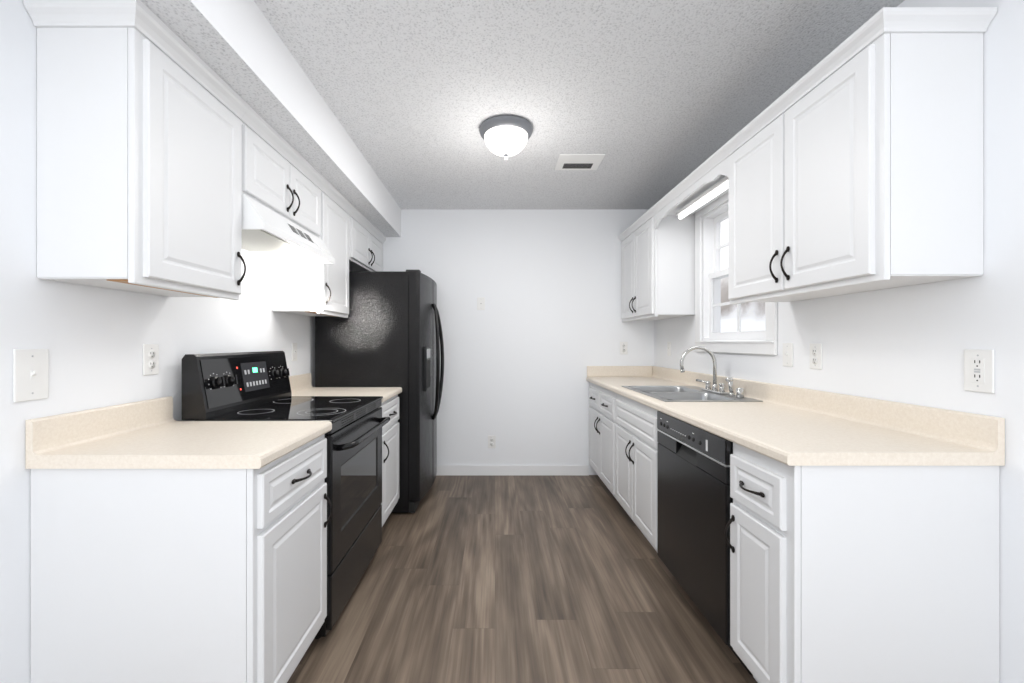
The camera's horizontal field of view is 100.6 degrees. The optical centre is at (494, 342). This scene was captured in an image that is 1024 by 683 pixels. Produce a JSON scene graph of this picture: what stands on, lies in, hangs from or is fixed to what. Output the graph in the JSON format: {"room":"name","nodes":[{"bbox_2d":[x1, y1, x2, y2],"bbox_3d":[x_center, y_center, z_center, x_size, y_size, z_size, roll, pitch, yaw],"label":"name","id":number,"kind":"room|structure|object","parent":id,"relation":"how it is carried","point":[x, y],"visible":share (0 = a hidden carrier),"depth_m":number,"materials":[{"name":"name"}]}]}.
{"room":"kitchen","nodes":[
{"label":"kitchen","id":0,"kind":"room"},
{"bbox_2d":[0,0,314,682],"bbox_3d":[-1.390,0.000,0.676,0.120,2.470,6.793,0,0,0],"label":"wall","id":1,"kind":"structure","parent":0,"point":[92,339],"depth_m":1.27,"materials":[{"name":"white paint"}]},
{"bbox_2d":[13,349,47,402],"bbox_3d":[-1.321,0.093,1.216,0.016,0.148,0.090,0,0,0],"label":"light switch","id":2,"kind":"object","parent":1,"relation":"attached to","point":[30,374],"visible":1,"depth_m":1.21,"materials":[{"name":"white plastic"}]},
{"bbox_2d":[23,0,247,299],"bbox_3d":[-1.161,-0.574,1.468,0.334,0.804,0.544,0,0,0],"label":"upper cabinet","id":3,"kind":"object","parent":1,"relation":"attached to","point":[142,108],"visible":1,"depth_m":1.23,"materials":[{"name":"white paint"}]},
{"bbox_2d":[143,344,158,375],"bbox_3d":[-1.325,0.067,1.638,0.008,0.118,0.072,0,0,0],"label":"electrical outlet","id":4,"kind":"object","parent":1,"relation":"attached to","point":[150,359],"visible":1,"depth_m":1.63,"materials":[{"name":"white plastic"}]},
{"bbox_2d":[240,104,324,237],"bbox_3d":[-1.161,-0.793,2.135,0.334,0.366,0.788,0,0,0],"label":"upper cabinet","id":5,"kind":"object","parent":1,"relation":"attached to","point":[282,176],"visible":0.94,"depth_m":2.02,"materials":[{"name":"white paint"}]},
{"bbox_2d":[242,194,334,263],"bbox_3d":[-1.139,-0.525,2.135,0.377,0.167,0.784,0,0,0],"label":"range hood","id":6,"kind":"object","parent":5,"relation":"attached to","point":[272,236],"visible":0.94,"depth_m":2.06,"materials":[{"name":"white metal"}]},
{"bbox_2d":[292,343,296,360],"bbox_3d":[-1.321,0.065,2.810,0.016,0.118,0.072,0,0,0],"label":"light switch","id":7,"kind":"object","parent":1,"relation":"attached to","point":[294,351],"visible":1,"depth_m":2.81,"materials":[{"name":"white plastic"}]},
{"bbox_2d":[272,179,352,317],"bbox_3d":[-1.161,-0.574,2.780,0.334,0.804,0.499,0,0,0],"label":"upper cabinet","id":8,"kind":"object","parent":1,"relation":"attached to","point":[311,289],"visible":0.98,"depth_m":2.58,"materials":[{"name":"white paint"}]},
{"bbox_2d":[349,206,385,270],"bbox_3d":[-1.161,-0.785,3.490,0.334,0.380,0.920,0,0,0],"label":"upper cabinet","id":9,"kind":"object","parent":1,"relation":"attached to","point":[367,238],"visible":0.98,"depth_m":3.37,"materials":[{"name":"white paint"}]},
{"bbox_2d":[141,0,400,236],"bbox_3d":[-1.101,-1.106,0.676,0.458,0.258,6.553,0,0,0],"label":"soffit","id":10,"kind":"structure","parent":0,"point":[239,47],"depth_m":1.75,"materials":[{"name":"white paint"}]},
{"bbox_2d":[383,209,653,474],"bbox_3d":[0.075,0.000,4.013,2.810,2.470,0.120,0,0,0],"label":"wall","id":11,"kind":"structure","parent":0,"point":[535,338],"depth_m":3.95,"materials":[{"name":"white paint"}]},
{"bbox_2d":[477,297,484,309],"bbox_3d":[-0.130,-0.358,3.949,0.072,0.118,0.007,0,0,0],"label":"light switch","id":12,"kind":"object","parent":11,"relation":"attached to","point":[480,303],"visible":1,"depth_m":3.95,"materials":[{"name":"white plastic"}]},
{"bbox_2d":[488,435,495,447],"bbox_3d":[-0.030,0.925,3.948,0.072,0.118,0.008,0,0,0],"label":"electrical outlet","id":13,"kind":"object","parent":11,"relation":"attached to","point":[491,441],"visible":1,"depth_m":3.95,"materials":[{"name":"white plastic"}]},
{"bbox_2d":[436,465,588,474],"bbox_3d":[0.070,1.189,3.946,1.600,0.092,0.014,0,0,0],"label":"baseboard","id":14,"kind":"structure","parent":11,"relation":"attached to","point":[512,469],"depth_m":3.94,"materials":[{"name":"white paint"}]},
{"bbox_2d":[620,342,626,353],"bbox_3d":[1.195,0.055,3.948,0.072,0.118,0.008,0,0,0],"label":"outlet","id":15,"kind":"object","parent":11,"relation":"attached to","point":[623,347],"visible":1,"depth_m":3.95,"materials":[{"name":"white plastic"}]},
{"bbox_2d":[287,475,757,682],"bbox_3d":[0.075,1.275,0.676,3.110,0.080,6.853,0,0,0],"label":"floor","id":16,"kind":"structure","parent":0,"point":[517,579],"depth_m":2.02,"materials":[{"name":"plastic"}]},
{"bbox_2d":[31,434,332,682],"bbox_3d":[-0.984,0.797,1.471,0.688,0.875,0.512,0,0,0],"label":"base cabinet","id":17,"kind":"object","parent":16,"relation":"on","point":[178,575],"visible":1,"depth_m":1.22,"materials":[{"name":"white paint"}]},
{"bbox_2d":[25,396,331,468],"bbox_3d":[-0.995,0.289,1.464,0.666,0.138,0.524,0,0,0],"label":"countertop","id":18,"kind":"structure","parent":17,"relation":"on","point":[149,434],"depth_m":1.33,"materials":[{"name":"beige laminate"}]},
{"bbox_2d":[182,351,389,638],"bbox_3d":[-0.941,0.642,2.125,0.692,1.185,0.784,0,0,0],"label":"stove","id":19,"kind":"object","parent":16,"relation":"on","point":[244,386],"visible":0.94,"depth_m":1.97,"materials":[{"name":"black metal"}]},
{"bbox_2d":[315,270,443,512],"bbox_3d":[-0.856,0.355,3.485,0.869,1.760,0.890,0,0,0],"label":"fridge","id":20,"kind":"object","parent":16,"relation":"on","point":[387,332],"visible":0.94,"depth_m":3.04,"materials":[{"name":"black metal"}]},
{"bbox_2d":[380,395,398,525],"bbox_3d":[-0.984,0.797,2.776,0.688,0.875,0.505,0,0,0],"label":"base cabinet","id":21,"kind":"object","parent":16,"relation":"on","point":[390,460],"visible":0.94,"depth_m":2.74,"materials":[{"name":"white paint"}]},
{"bbox_2d":[289,373,401,401],"bbox_3d":[-0.995,0.289,2.776,0.666,0.138,0.504,0,0,0],"label":"countertop","id":22,"kind":"structure","parent":21,"relation":"on","point":[300,384],"depth_m":2.80,"materials":[{"name":"beige laminate"}]},
{"bbox_2d":[589,382,626,512],"bbox_3d":[1.152,0.797,3.513,0.652,0.875,0.874,0,0,0],"label":"base cabinet","id":23,"kind":"object","parent":16,"relation":"on","point":[602,422],"visible":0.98,"depth_m":3.40,"materials":[{"name":"white paint"}]},
{"bbox_2d":[586,366,1004,465],"bbox_3d":[1.163,0.289,2.591,0.630,0.138,2.718,0,0,0],"label":"countertop","id":24,"kind":"structure","parent":23,"relation":"on","point":[791,425],"depth_m":1.54,"materials":[{"name":"beige laminate"}]},
{"bbox_2d":[622,386,762,401],"bbox_3d":[1.173,0.401,2.668,0.526,0.175,0.787,0,0,0],"label":"sink","id":25,"kind":"object","parent":24,"relation":"in","point":[681,393],"visible":0.38,"depth_m":2.64,"materials":[{"name":"silver metal"}]},
{"bbox_2d":[680,346,743,397],"bbox_3d":[1.285,0.168,2.598,0.248,0.290,0.447,0,0,0],"label":"faucet","id":26,"kind":"object","parent":24,"relation":"on","point":[739,391],"visible":1,"depth_m":2.66,"materials":[{"name":"silver metal"}]},
{"bbox_2d":[615,393,657,552],"bbox_3d":[1.152,0.797,2.663,0.652,0.875,0.821,0,0,0],"label":"base cabinet","id":27,"kind":"object","parent":16,"relation":"on","point":[636,468],"visible":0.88,"depth_m":2.56,"materials":[{"name":"white paint"}]},
{"bbox_2d":[657,411,751,674],"bbox_3d":[1.151,0.798,1.913,0.595,0.873,0.671,0,0,0],"label":"dishwasher","id":28,"kind":"object","parent":16,"relation":"on","point":[695,499],"visible":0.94,"depth_m":1.80,"materials":[{"name":"black metal"}]},
{"bbox_2d":[725,442,998,682],"bbox_3d":[1.152,0.797,1.407,0.652,0.875,0.325,0,0,0],"label":"base cabinet","id":29,"kind":"object","parent":16,"relation":"on","point":[864,574],"visible":0.98,"depth_m":1.25,"materials":[{"name":"white paint"}]},
{"bbox_2d":[254,0,904,208],"bbox_3d":[0.075,-1.275,0.676,3.110,0.080,6.853,0,0,0],"label":"ceiling","id":30,"kind":"structure","parent":0,"point":[655,101],"depth_m":2.00,"materials":[{"name":"white paint"}]},
{"bbox_2d":[479,115,532,159],"bbox_3d":[0.064,-1.142,2.455,0.312,0.184,0.312,0,0,0],"label":"ceiling light","id":31,"kind":"object","parent":30,"relation":"attached to","point":[506,136],"visible":1,"depth_m":2.37,"materials":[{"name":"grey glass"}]},
{"bbox_2d":[555,154,605,169],"bbox_3d":[0.575,-1.230,2.910,0.300,0.008,0.250,0,0,0],"label":"ceiling vent","id":32,"kind":"object","parent":30,"relation":"in","point":[579,161],"visible":1,"depth_m":2.88,"materials":[{"name":"white plastic"}]},
{"bbox_2d":[654,0,1023,682],"bbox_3d":[1.540,0.000,0.676,0.120,2.470,6.793,0,0,0],"label":"wall","id":33,"kind":"structure","parent":0,"point":[906,344],"depth_m":1.33,"materials":[{"name":"white paint"}]},
{"bbox_2d":[618,209,694,321],"bbox_3d":[1.302,-0.587,3.538,0.352,0.796,0.825,0,0,0],"label":"upper cabinet","id":34,"kind":"object","parent":33,"relation":"attached to","point":[658,273],"visible":0.96,"depth_m":3.12,"materials":[{"name":"white paint"}]},
{"bbox_2d":[650,147,728,228],"bbox_3d":[1.295,-0.909,2.631,0.306,0.152,0.987,0,0,0],"label":"valance","id":35,"kind":"object","parent":34,"relation":"attached to","point":[709,172],"visible":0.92,"depth_m":2.56,"materials":[{"name":"white paint"}]},
{"bbox_2d":[676,176,727,218],"bbox_3d":[1.293,-0.884,2.631,0.050,0.056,0.707,0,0,0],"label":"tube","id":36,"kind":"object","parent":35,"relation":"attached to","point":[715,190],"visible":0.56,"depth_m":2.60,"materials":[{"name":"white plastic"}]},
{"bbox_2d":[667,342,670,355],"bbox_3d":[1.471,0.055,3.600,0.016,0.118,0.072,0,0,0],"label":"light switch","id":37,"kind":"object","parent":33,"relation":"attached to","point":[668,348],"visible":1,"depth_m":3.59,"materials":[{"name":"white plastic"}]},
{"bbox_2d":[694,192,776,354],"bbox_3d":[1.526,-0.453,2.665,0.147,1.041,0.886,0,0,0],"label":"window","id":38,"kind":"structure","parent":33,"relation":"in","point":[710,273],"depth_m":2.97,"materials":[{"name":"white paint"}]},
{"bbox_2d":[783,343,792,366],"bbox_3d":[1.471,0.063,2.143,0.016,0.118,0.072,0,0,0],"label":"light switch","id":39,"kind":"object","parent":33,"relation":"attached to","point":[787,354],"visible":1,"depth_m":2.13,"materials":[{"name":"white plastic"}]},
{"bbox_2d":[810,343,821,369],"bbox_3d":[1.475,0.065,1.956,0.008,0.118,0.072,0,0,0],"label":"electrical outlet","id":40,"kind":"object","parent":33,"relation":"attached to","point":[815,356],"visible":1,"depth_m":1.95,"materials":[{"name":"white plastic"}]},
{"bbox_2d":[722,7,996,304],"bbox_3d":[1.302,-0.587,1.693,0.352,0.796,0.886,0,0,0],"label":"upper cabinet","id":41,"kind":"object","parent":33,"relation":"attached to","point":[855,161],"visible":1,"depth_m":1.32,"materials":[{"name":"white paint"}]},
{"bbox_2d":[964,349,993,392],"bbox_3d":[1.475,0.087,1.297,0.008,0.130,0.079,0,0,0],"label":"outlet","id":42,"kind":"object","parent":33,"relation":"attached to","point":[978,370],"visible":1,"depth_m":1.29,"materials":[{"name":"white plastic"}]},
{"label":"outside","id":43,"kind":"structure","parent":0,"visible":0},
{"bbox_2d":[721,219,764,331],"bbox_3d":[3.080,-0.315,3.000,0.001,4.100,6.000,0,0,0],"label":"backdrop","id":44,"kind":"structure","parent":43,"point":[750,305],"depth_m":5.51,"materials":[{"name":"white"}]}
]}

